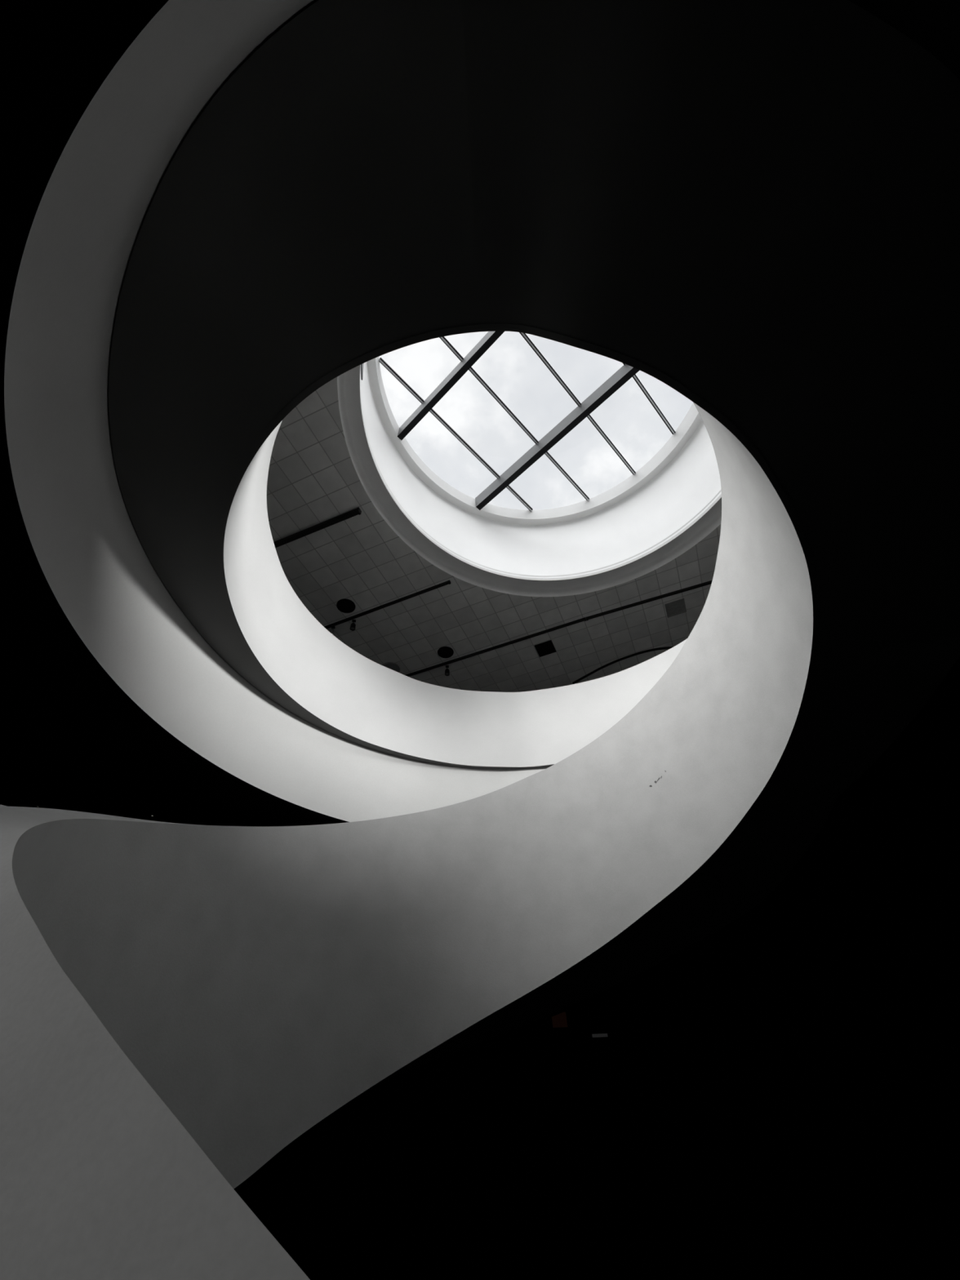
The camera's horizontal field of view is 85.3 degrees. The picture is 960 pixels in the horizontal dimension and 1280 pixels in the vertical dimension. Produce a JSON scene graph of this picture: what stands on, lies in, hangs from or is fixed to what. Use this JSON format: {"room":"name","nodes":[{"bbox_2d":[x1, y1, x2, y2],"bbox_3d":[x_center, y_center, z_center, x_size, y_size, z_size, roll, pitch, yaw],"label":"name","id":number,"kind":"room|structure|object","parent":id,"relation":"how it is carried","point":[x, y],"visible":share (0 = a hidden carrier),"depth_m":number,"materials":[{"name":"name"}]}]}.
{"room":"spiral stairwell","nodes":[
{"label":"spiral stairwell","id":0,"kind":"room"},
{"bbox_2d":[0,0,959,824],"bbox_3d":[0.778,-0.663,5.958,9.816,2.034,9.816,1,-46,-5],"label":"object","id":1,"kind":"structure","parent":0,"point":[95,115],"depth_m":4.06,"materials":[{"name":"white paint"}]},
{"bbox_2d":[0,0,959,983],"bbox_3d":[0.609,-0.470,4.931,32.400,0.660,30.400,1,-46,-5],"label":"wall","id":2,"kind":"structure","parent":0,"point":[880,894],"depth_m":7.62,"materials":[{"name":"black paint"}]},
{"bbox_2d":[266,377,720,692],"bbox_3d":[0.258,-5.840,10.562,32.400,0.300,30.400,1,-46,-5],"label":"ceiling","id":3,"kind":"structure","parent":0,"point":[313,479],"depth_m":14.85,"materials":[{"name":"grey tile"}]},
{"bbox_2d":[273,506,361,547],"bbox_3d":[-4.449,-2.638,13.011,3.321,0.146,0.126,-18,-48,13],"label":"track rail","id":4,"kind":"object","parent":3,"relation":"attached to","point":[357,511],"visible":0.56,"depth_m":12.85,"materials":[{"name":"black metal"}]},
{"bbox_2d":[336,598,355,613],"bbox_3d":[-3.786,-0.976,14.714,0.505,0.034,0.512,1,-46,-5],"label":"ceiling speaker","id":5,"kind":"object","parent":3,"relation":"attached to","point":[345,606],"visible":1,"depth_m":14.70},
{"bbox_2d":[324,580,450,628],"bbox_3d":[-2.924,-0.884,14.820,4.584,0.086,0.078,-19,-48,14],"label":"track rail","id":6,"kind":"object","parent":3,"relation":"attached to","point":[448,582],"visible":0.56,"depth_m":14.70,"materials":[{"name":"black metal"}]},
{"bbox_2d":[329,626,335,635],"bbox_3d":[-4.255,-0.237,15.012,0.150,0.417,0.150,1,-46,-5],"label":"track spotlight","id":7,"kind":"object","parent":6,"relation":"hanging from","point":[331,631],"visible":0.65,"depth_m":14.97,"materials":[{"name":"black paint"}]},
{"bbox_2d":[350,619,355,631],"bbox_3d":[-3.619,-0.440,14.898,0.150,0.360,0.150,1,-46,-5],"label":"track spotlight","id":8,"kind":"object","parent":6,"relation":"hanging from","point":[353,625],"visible":1,"depth_m":14.81,"materials":[{"name":"black paint"}]},
{"bbox_2d":[382,662,399,672],"bbox_3d":[-2.837,0.998,16.508,0.600,0.247,0.600,1,-46,-5],"label":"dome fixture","id":9,"kind":"object","parent":3,"relation":"attached to","point":[391,665],"visible":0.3,"depth_m":16.39,"materials":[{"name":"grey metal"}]},
{"bbox_2d":[437,646,453,657],"bbox_3d":[-1.063,0.369,16.167,0.483,0.034,0.469,1,-46,-5],"label":"ceiling speaker","id":10,"kind":"object","parent":3,"relation":"attached to","point":[444,651],"visible":1,"depth_m":16.15},
{"bbox_2d":[405,617,586,676],"bbox_3d":[0.256,0.313,16.160,6.233,0.086,0.078,-18,-48,13],"label":"track rail","id":11,"kind":"object","parent":3,"relation":"attached to","point":[584,619],"visible":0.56,"depth_m":16.06,"materials":[{"name":"black metal"}]},
{"bbox_2d":[444,665,449,675],"bbox_3d":[-1.030,0.948,16.384,0.150,0.360,0.150,1,-46,-5],"label":"track spotlight","id":12,"kind":"object","parent":11,"relation":"hanging from","point":[446,671],"visible":1,"depth_m":16.29,"materials":[{"name":"black paint"}]},
{"bbox_2d":[534,640,556,657],"bbox_3d":[2.041,0.271,16.278,0.555,0.018,0.555,-19,-48,14],"label":"ceiling vent","id":13,"kind":"object","parent":3,"relation":"in","point":[547,647],"visible":1,"depth_m":16.27,"materials":[{"name":"black metal"}]},
{"bbox_2d":[572,646,673,684],"bbox_3d":[4.802,0.684,16.816,3.917,0.057,0.494,-19,-48,14],"label":"curved rail","id":14,"kind":"object","parent":3,"relation":"attached to","point":[665,647],"visible":0.8,"depth_m":16.72,"materials":[{"name":"black paint"}]},
{"bbox_2d":[586,580,711,620],"bbox_3d":[5.122,-1.209,15.012,4.215,0.086,0.078,-16,-48,12],"label":"track rail","id":15,"kind":"object","parent":3,"relation":"attached to","point":[707,583],"visible":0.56,"depth_m":15.04,"materials":[{"name":"black metal"}]},
{"bbox_2d":[664,598,686,617],"bbox_3d":[5.764,-0.938,15.358,0.560,0.018,0.560,-19,-48,14],"label":"ceiling vent","id":16,"kind":"object","parent":3,"relation":"in","point":[678,606],"visible":1,"depth_m":15.35,"materials":[{"name":"grey metal"}]},
{"bbox_2d":[360,361,721,578],"bbox_3d":[1.941,-6.093,12.690,10.592,3.535,10.592,1,-46,-5],"label":"skylight well","id":17,"kind":"structure","parent":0,"point":[618,532],"depth_m":15.19,"materials":[{"name":"white paint"}]},
{"bbox_2d":[360,363,364,380],"bbox_3d":[-2.565,-6.359,11.425,0.129,0.932,1.116,8,-47,-11],"label":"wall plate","id":18,"kind":"object","parent":17,"relation":"attached to","point":[362,364],"visible":0.18,"depth_m":11.51,"materials":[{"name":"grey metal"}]},
{"bbox_2d":[378,331,675,511],"bbox_3d":[1.850,-7.493,14.159,9.653,0.599,9.653,1,-46,-5],"label":"skylight frame","id":19,"kind":"structure","parent":17,"relation":"in","point":[624,373],"depth_m":14.95,"materials":[{"name":"metal"}]},
{"bbox_2d":[337,364,721,596],"bbox_3d":[2.012,-5.016,11.561,10.632,0.450,10.632,1,-46,-5],"label":"trim","id":20,"kind":"structure","parent":17,"relation":"attached to","point":[348,387],"depth_m":13.92,"materials":[{"name":"paint"}]},
{"bbox_2d":[367,356,702,524],"bbox_3d":[1.850,-7.496,14.161,10.248,0.534,10.248,1,-46,-5],"label":"trim","id":21,"kind":"structure","parent":17,"relation":"attached to","point":[692,419],"depth_m":16.39,"materials":[{"name":"white paint"}]},
{"bbox_2d":[233,972,959,1279],"bbox_3d":[-0.518,9.609,16.187,32.000,13.400,0.200,1,-46,-5],"label":"wall","id":22,"kind":"structure","parent":0,"point":[749,1125],"depth_m":13.14,"materials":[{"name":"black paint"}]},
{"bbox_2d":[550,1010,568,1029],"bbox_3d":[2.268,10.883,14.933,0.480,0.420,0.068,1,-46,-5],"label":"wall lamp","id":23,"kind":"object","parent":22,"relation":"attached to","point":[559,1021],"visible":0.79,"depth_m":14.88,"materials":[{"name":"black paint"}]},
{"bbox_2d":[551,1012,567,1027],"bbox_3d":[2.270,10.862,14.913,0.422,0.353,0.010,1,-46,-5],"label":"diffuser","id":24,"kind":"object","parent":23,"relation":"attached to","point":[560,1020],"depth_m":14.89,"materials":[{"name":"black"}]},
{"bbox_2d":[590,1033,608,1038],"bbox_3d":[3.382,11.181,14.734,0.500,0.090,0.068,1,-46,-5],"label":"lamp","id":25,"kind":"object","parent":22,"relation":"attached to","point":[593,1035],"visible":1,"depth_m":14.71,"materials":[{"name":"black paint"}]},
{"bbox_2d":[653,1254,959,1279],"bbox_3d":[0.860,3.365,0.911,32.400,0.200,30.400,1,-46,-5],"label":"floor","id":26,"kind":"structure","parent":0,"point":[943,1267],"depth_m":11.13,"materials":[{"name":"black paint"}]},
{"bbox_2d":[0,0,959,1279],"bbox_3d":[0.154,1.159,5.292,10.567,9.443,11.101,1,-46,-5],"label":"spiral staircase","id":27,"kind":"structure","parent":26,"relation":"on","point":[748,208],"depth_m":4.47,"materials":[{"name":"paint"}]}
]}

